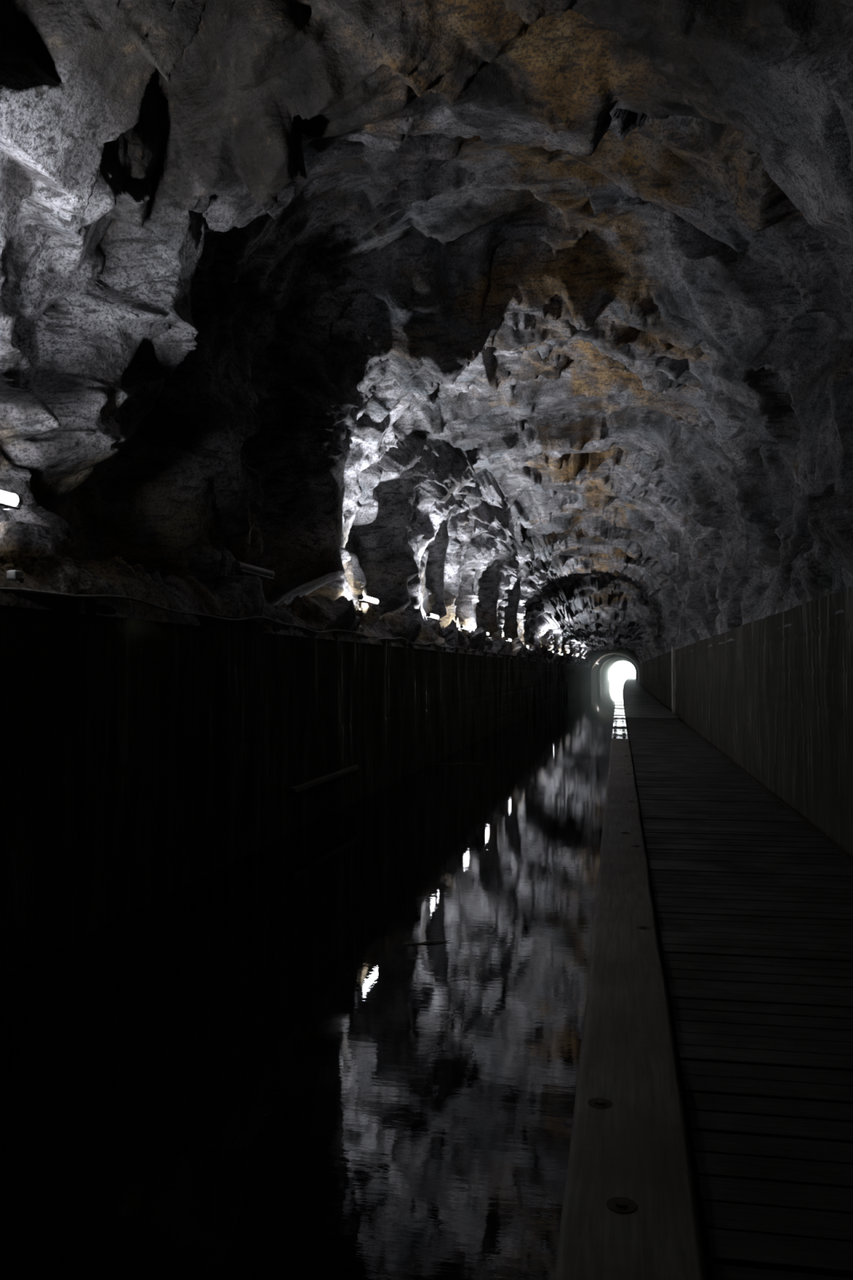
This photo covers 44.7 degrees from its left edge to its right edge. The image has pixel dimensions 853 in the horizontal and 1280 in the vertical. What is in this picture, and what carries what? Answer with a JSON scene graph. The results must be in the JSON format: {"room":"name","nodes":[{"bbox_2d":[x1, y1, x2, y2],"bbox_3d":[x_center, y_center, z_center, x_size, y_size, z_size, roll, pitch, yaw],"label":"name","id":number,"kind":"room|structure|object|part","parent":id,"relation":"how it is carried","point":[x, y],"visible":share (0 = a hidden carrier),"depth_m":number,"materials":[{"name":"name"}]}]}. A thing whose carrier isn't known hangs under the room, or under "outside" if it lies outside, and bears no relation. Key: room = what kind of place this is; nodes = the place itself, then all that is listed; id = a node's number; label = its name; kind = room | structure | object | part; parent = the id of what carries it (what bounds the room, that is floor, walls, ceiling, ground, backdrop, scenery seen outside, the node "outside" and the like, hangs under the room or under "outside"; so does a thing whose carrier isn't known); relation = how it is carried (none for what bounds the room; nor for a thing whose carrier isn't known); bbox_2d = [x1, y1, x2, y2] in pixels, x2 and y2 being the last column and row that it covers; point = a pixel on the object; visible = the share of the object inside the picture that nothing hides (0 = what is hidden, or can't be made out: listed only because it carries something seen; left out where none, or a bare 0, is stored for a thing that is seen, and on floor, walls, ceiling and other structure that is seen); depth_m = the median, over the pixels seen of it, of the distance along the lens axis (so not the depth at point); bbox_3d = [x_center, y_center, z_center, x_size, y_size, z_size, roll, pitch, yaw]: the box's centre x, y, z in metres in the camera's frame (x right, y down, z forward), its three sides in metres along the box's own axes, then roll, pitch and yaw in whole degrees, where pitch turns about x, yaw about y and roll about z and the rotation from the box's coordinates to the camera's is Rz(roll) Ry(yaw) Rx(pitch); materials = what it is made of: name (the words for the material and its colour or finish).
{"room":"canal tunnel","nodes":[
{"label":"canal tunnel","id":0,"kind":"room"},
{"bbox_2d":[0,586,591,979],"bbox_3d":[7.802,2.767,61.429,0.553,3.020,131.751,0,-2,10],"label":"wall","id":1,"kind":"structure","parent":0,"point":[140,760],"depth_m":9.01,"materials":[{"name":"black wood"}]},
{"bbox_2d":[6,569,23,582],"bbox_3d":[-2.563,-0.394,6.485,0.082,0.078,0.100,0,-2,10],"label":"clip","id":2,"kind":"object","parent":1,"relation":"attached to","point":[16,575],"visible":1,"depth_m":6.45,"materials":[{"name":"grey plastic"}]},
{"bbox_2d":[0,586,475,651],"bbox_3d":[-0.919,-0.073,15.332,0.022,0.103,23.800,0,-2,10],"label":"cable","id":3,"kind":"object","parent":1,"relation":"attached to","point":[2,588],"visible":1,"depth_m":8.68,"materials":[{"name":"black rubber"}]},
{"bbox_2d":[289,764,358,794],"bbox_3d":[-1.291,1.796,13.516,0.080,0.070,3.000,0,-2,10],"label":"rail","id":4,"kind":"object","parent":1,"relation":"attached to","point":[319,780],"visible":1,"depth_m":13.13,"materials":[{"name":"grey metal"}]},
{"bbox_2d":[0,0,594,666],"bbox_3d":[7.209,-0.594,61.359,3.016,4.986,131.207,0,-2,10],"label":"wall","id":5,"kind":"structure","parent":0,"point":[174,412],"depth_m":10.89,"materials":[{"name":"stone"}]},
{"bbox_2d":[0,489,22,510],"bbox_3d":[-2.830,-0.880,6.356,0.110,0.207,1.126,0,-2,10],"label":"lamp","id":6,"kind":"object","parent":5,"relation":"attached to","point":[8,501],"visible":1,"depth_m":6.77,"materials":[{"name":"white"}]},
{"bbox_2d":[0,489,17,506],"bbox_3d":[-2.825,-0.937,6.357,0.084,0.084,1.000,0,-2,10],"label":"diffuser","id":7,"kind":"object","parent":6,"relation":"attached to","point":[6,499],"depth_m":6.74,"materials":[{"name":"white plastic"}]},
{"bbox_2d":[0,502,20,510],"bbox_3d":[-2.827,-0.882,6.356,0.105,0.014,1.040,0,-2,10],"label":"tray","id":8,"kind":"object","parent":6,"relation":"on","point":[3,505],"depth_m":6.78,"materials":[{"name":"metal"}]},
{"bbox_2d":[231,560,274,583],"bbox_3d":[-1.897,-0.715,11.387,0.110,0.207,1.126,0,-2,10],"label":"lamp","id":9,"kind":"object","parent":5,"relation":"attached to","point":[241,567],"visible":0.96,"depth_m":11.25,"materials":[{"name":"black metal"}]},
{"bbox_2d":[231,569,273,579],"bbox_3d":[-1.895,-0.716,11.387,0.105,0.014,1.040,0,-2,10],"label":"tray","id":10,"kind":"object","parent":9,"relation":"on","point":[263,575],"depth_m":11.36,"materials":[{"name":"metal"}]},
{"bbox_2d":[239,562,272,577],"bbox_3d":[-1.892,-0.771,11.388,0.084,0.084,1.000,0,-2,10],"label":"diffuser","id":11,"kind":"object","parent":9,"relation":"attached to","point":[246,569],"depth_m":11.30,"materials":[{"name":"white plastic"}]},
{"bbox_2d":[357,594,379,608],"bbox_3d":[-0.929,-0.594,16.612,0.110,0.207,1.126,0,-2,10],"label":"lamp","id":12,"kind":"object","parent":5,"relation":"attached to","point":[362,598],"visible":1,"depth_m":16.43,"materials":[{"name":"white"}]},
{"bbox_2d":[357,600,378,604],"bbox_3d":[-0.927,-0.595,16.612,0.105,0.014,1.040,0,-2,10],"label":"tray","id":13,"kind":"object","parent":12,"relation":"on","point":[369,602],"depth_m":16.60,"materials":[{"name":"metal"}]},
{"bbox_2d":[363,595,378,604],"bbox_3d":[-0.924,-0.650,16.613,0.084,0.084,1.000,0,-2,10],"label":"diffuser","id":14,"kind":"object","parent":12,"relation":"attached to","point":[368,600],"depth_m":16.55,"materials":[{"name":"white plastic"}]},
{"bbox_2d":[426,612,439,620],"bbox_3d":[0.136,-0.457,22.363,0.110,0.207,1.126,0,-2,10],"label":"lamp","id":15,"kind":"object","parent":5,"relation":"attached to","point":[429,615],"visible":0.95,"depth_m":22.09,"materials":[{"name":"white plastic"}]},
{"bbox_2d":[430,613,439,618],"bbox_3d":[0.141,-0.514,22.363,0.084,0.084,1.000,0,-2,10],"label":"diffuser","id":16,"kind":"object","parent":15,"relation":"attached to","point":[432,616],"depth_m":22.25,"materials":[{"name":"white plastic"}]},
{"bbox_2d":[459,625,469,631],"bbox_3d":[0.986,-0.265,26.947,0.110,0.207,1.126,0,-2,10],"label":"lamp","id":17,"kind":"object","parent":5,"relation":"attached to","point":[462,627],"visible":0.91,"depth_m":26.60,"materials":[{"name":"white plastic"}]},
{"bbox_2d":[0,677,626,1279],"bbox_3d":[23.816,5.534,125.658,17.554,0.001,264.000,0,-2,10],"label":"canal water","id":18,"kind":"object","parent":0,"point":[249,1071],"visible":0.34,"depth_m":5.25,"materials":[{"name":"black liquid"}]},
{"bbox_2d":[403,937,450,944],"bbox_3d":[-0.001,2.100,7.233,0.340,0.024,0.054,0,-2,-16],"label":"twig","id":19,"kind":"object","parent":18,"relation":"on","point":[428,941],"visible":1,"depth_m":7.22,"materials":[{"name":"brown wood"}]},
{"bbox_3d":[0.004,2.103,7.213,0.340,0.018,0.012,0,-2,-15],"label":"stem","id":20,"kind":"part","parent":19,"relation":"part of","materials":[{"name":"brown wood"}]},
{"bbox_2d":[44,0,852,652],"bbox_3d":[10.486,-2.130,60.796,6.604,3.870,131.207,0,-2,10],"label":"ceiling","id":21,"kind":"structure","parent":0,"point":[556,237],"depth_m":11.43,"materials":[{"name":"stone"}]},
{"bbox_2d":[591,653,639,685],"bbox_3d":[25.151,4.195,137.150,5.972,4.542,27.000,0,-2,10],"label":"wall","id":22,"kind":"structure","parent":0,"point":[595,668],"depth_m":134.14,"materials":[{"name":"concrete"}]},
{"bbox_2d":[585,648,639,684],"bbox_3d":[22.487,2.028,123.768,11.000,8.100,0.600,0,-2,10],"label":"trim","id":23,"kind":"structure","parent":22,"relation":"attached to","point":[594,655],"depth_m":123.64,"materials":[{"name":"stone"}]},
{"bbox_2d":[597,655,638,683],"bbox_3d":[27.387,2.737,148.275,11.000,8.100,0.600,0,-2,10],"label":"trim","id":24,"kind":"structure","parent":22,"relation":"attached to","point":[609,658],"depth_m":148.19,"materials":[{"name":"concrete"}]},
{"bbox_2d":[600,657,634,683],"bbox_3d":[32.195,5.298,171.932,5.800,4.348,48.000,0,-2,10],"label":"wall","id":25,"kind":"structure","parent":0,"point":[605,669],"depth_m":168.00,"materials":[{"name":"concrete"}]},
{"bbox_2d":[608,660,635,679],"bbox_3d":[37.049,0.868,196.088,60.000,14.600,1.200,0,-2,10],"label":"trim","id":26,"kind":"structure","parent":25,"relation":"attached to","point":[619,660],"depth_m":195.60,"materials":[{"name":"brick"}]},
{"bbox_2d":[622,677,679,719],"bbox_3d":[23.018,5.298,114.214,3.220,1.010,166.800,0,-2,10],"label":"floor","id":27,"kind":"structure","parent":0,"point":[638,703],"depth_m":44.32,"materials":[{"name":"wood"}]},
{"bbox_2d":[615,677,628,699],"bbox_3d":[23.856,5.578,124.225,1.939,1.030,146.800,0,-2,10],"label":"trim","id":28,"kind":"structure","parent":27,"relation":"on","point":[620,692],"depth_m":72.59,"materials":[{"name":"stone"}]},
{"bbox_2d":[626,718,852,1279],"bbox_3d":[3.658,1.963,14.107,1.587,0.092,36.975,0,-2,10],"label":"floor","id":29,"kind":"structure","parent":0,"point":[753,908],"depth_m":4.72,"materials":[{"name":"brown wood"}]},
{"bbox_2d":[626,721,852,1279],"bbox_3d":[3.574,2.459,14.121,2.060,0.900,37.200,0,-2,10],"label":"trim","id":30,"kind":"structure","parent":0,"point":[844,854],"depth_m":9.98,"materials":[{"name":"wood"}]},
{"bbox_2d":[554,738,706,1279],"bbox_3d":[1.946,1.928,10.318,0.384,0.326,24.100,0,-2,10],"label":"beam","id":31,"kind":"structure","parent":30,"relation":"on","point":[629,1211],"depth_m":3.53,"materials":[{"name":"wood"}]},
{"bbox_2d":[587,1097,613,1108],"bbox_3d":[0.591,1.583,3.528,0.083,0.018,0.083,0,-2,1],"label":"washer","id":32,"kind":"object","parent":31,"relation":"in","point":[593,1103],"depth_m":3.52,"materials":[{"name":"metal"}]},
{"bbox_2d":[606,1196,637,1213],"bbox_3d":[0.537,1.564,2.857,0.083,0.018,0.083,0,-2,1],"label":"washer","id":33,"kind":"object","parent":31,"relation":"in","point":[615,1205],"depth_m":2.85,"materials":[{"name":"metal"}]},
{"bbox_2d":[635,925,650,929],"bbox_3d":[1.239,1.653,5.929,0.083,0.018,0.083,0,-2,1],"label":"washer","id":34,"kind":"object","parent":31,"relation":"in","point":[637,927],"depth_m":5.92,"materials":[{"name":"metal"}]},
{"bbox_2d":[632,40,852,663],"bbox_3d":[13.155,-0.728,60.261,1.960,3.900,131.207,0,-2,10],"label":"wall","id":35,"kind":"structure","parent":0,"point":[768,531],"depth_m":12.35,"materials":[{"name":"stone"}]},
{"bbox_2d":[639,586,852,857],"bbox_3d":[13.439,2.287,60.398,0.546,2.520,131.751,0,-2,10],"label":"wall","id":36,"kind":"structure","parent":0,"point":[776,700],"depth_m":12.57,"materials":[{"name":"black wood"}]},
{"bbox_2d":[671,646,678,714],"bbox_3d":[8.915,1.453,36.765,0.430,2.420,0.400,0,-2,10],"label":"trim","id":37,"kind":"structure","parent":36,"relation":"attached to","point":[673,648],"depth_m":36.61,"materials":[{"name":"black wood"}]},
{"bbox_3d":[6.939,3.160,37.133,0.370,0.830,30.300,0,-2,10],"label":"trim","id":38,"kind":"structure","parent":0,"visible":0},
{"bbox_2d":[613,709,624,712],"bbox_3d":[7.045,2.664,37.890,0.370,0.185,2.400,0,-2,10],"label":"coping slab","id":39,"kind":"object","parent":38,"relation":"on","point":[615,710],"visible":0.49,"depth_m":37.04,"materials":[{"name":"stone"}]},
{"bbox_2d":[614,702,623,706],"bbox_3d":[8.414,2.871,45.262,0.370,0.197,3.000,0,-2,10],"label":"coping slab","id":40,"kind":"object","parent":38,"relation":"on","point":[615,704],"visible":0.49,"depth_m":44.56,"materials":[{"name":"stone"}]},
{"bbox_2d":[615,699,623,702],"bbox_3d":[9.265,3.009,49.831,0.370,0.185,3.700,0,-2,10],"label":"coping slab","id":41,"kind":"object","parent":38,"relation":"on","point":[616,700],"visible":0.51,"depth_m":48.48,"materials":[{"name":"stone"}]},
{"bbox_2d":[611,728,627,735],"bbox_3d":[4.600,2.274,24.696,0.370,0.202,2.250,0,-2,10],"label":"coping slab","id":42,"kind":"object","parent":38,"relation":"on","point":[615,731],"visible":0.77,"depth_m":24.33,"materials":[{"name":"stone"}]},
{"bbox_2d":[612,722,626,728],"bbox_3d":[5.206,2.368,27.964,0.370,0.202,2.400,0,-2,10],"label":"coping slab","id":43,"kind":"object","parent":38,"relation":"on","point":[615,725],"visible":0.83,"depth_m":27.06,"materials":[{"name":"stone"}]},
{"bbox_2d":[613,719,626,722],"bbox_3d":[5.634,2.435,30.273,0.370,0.202,1.500,0,-2,10],"label":"coping slab","id":44,"kind":"object","parent":38,"relation":"on","point":[614,720],"visible":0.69,"depth_m":30.15,"materials":[{"name":"stone"}]},
{"bbox_2d":[613,715,626,719],"bbox_3d":[6.044,2.499,32.485,0.370,0.202,1.800,0,-2,10],"label":"coping slab","id":45,"kind":"object","parent":38,"relation":"on","point":[615,717],"visible":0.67,"depth_m":31.79,"materials":[{"name":"stone"}]},
{"bbox_2d":[613,712,625,715],"bbox_3d":[6.499,2.572,34.942,0.370,0.197,2.000,0,-2,10],"label":"coping slab","id":46,"kind":"object","parent":38,"relation":"on","point":[615,713],"visible":0.5,"depth_m":34.31,"materials":[{"name":"stone"}]},
{"bbox_2d":[614,705,624,709],"bbox_3d":[7.692,2.762,41.380,0.370,0.191,2.700,0,-2,10],"label":"coping slab","id":47,"kind":"object","parent":38,"relation":"on","point":[616,707],"visible":0.52,"depth_m":40.83,"materials":[{"name":"stone"}]},
{"bbox_2d":[611,735,628,740],"bbox_3d":[4.259,2.220,22.853,0.370,0.202,1.200,0,-2,10],"label":"coping slab","id":48,"kind":"object","parent":38,"relation":"on","point":[612,736],"visible":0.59,"depth_m":22.68,"materials":[{"name":"stone"}]}
]}

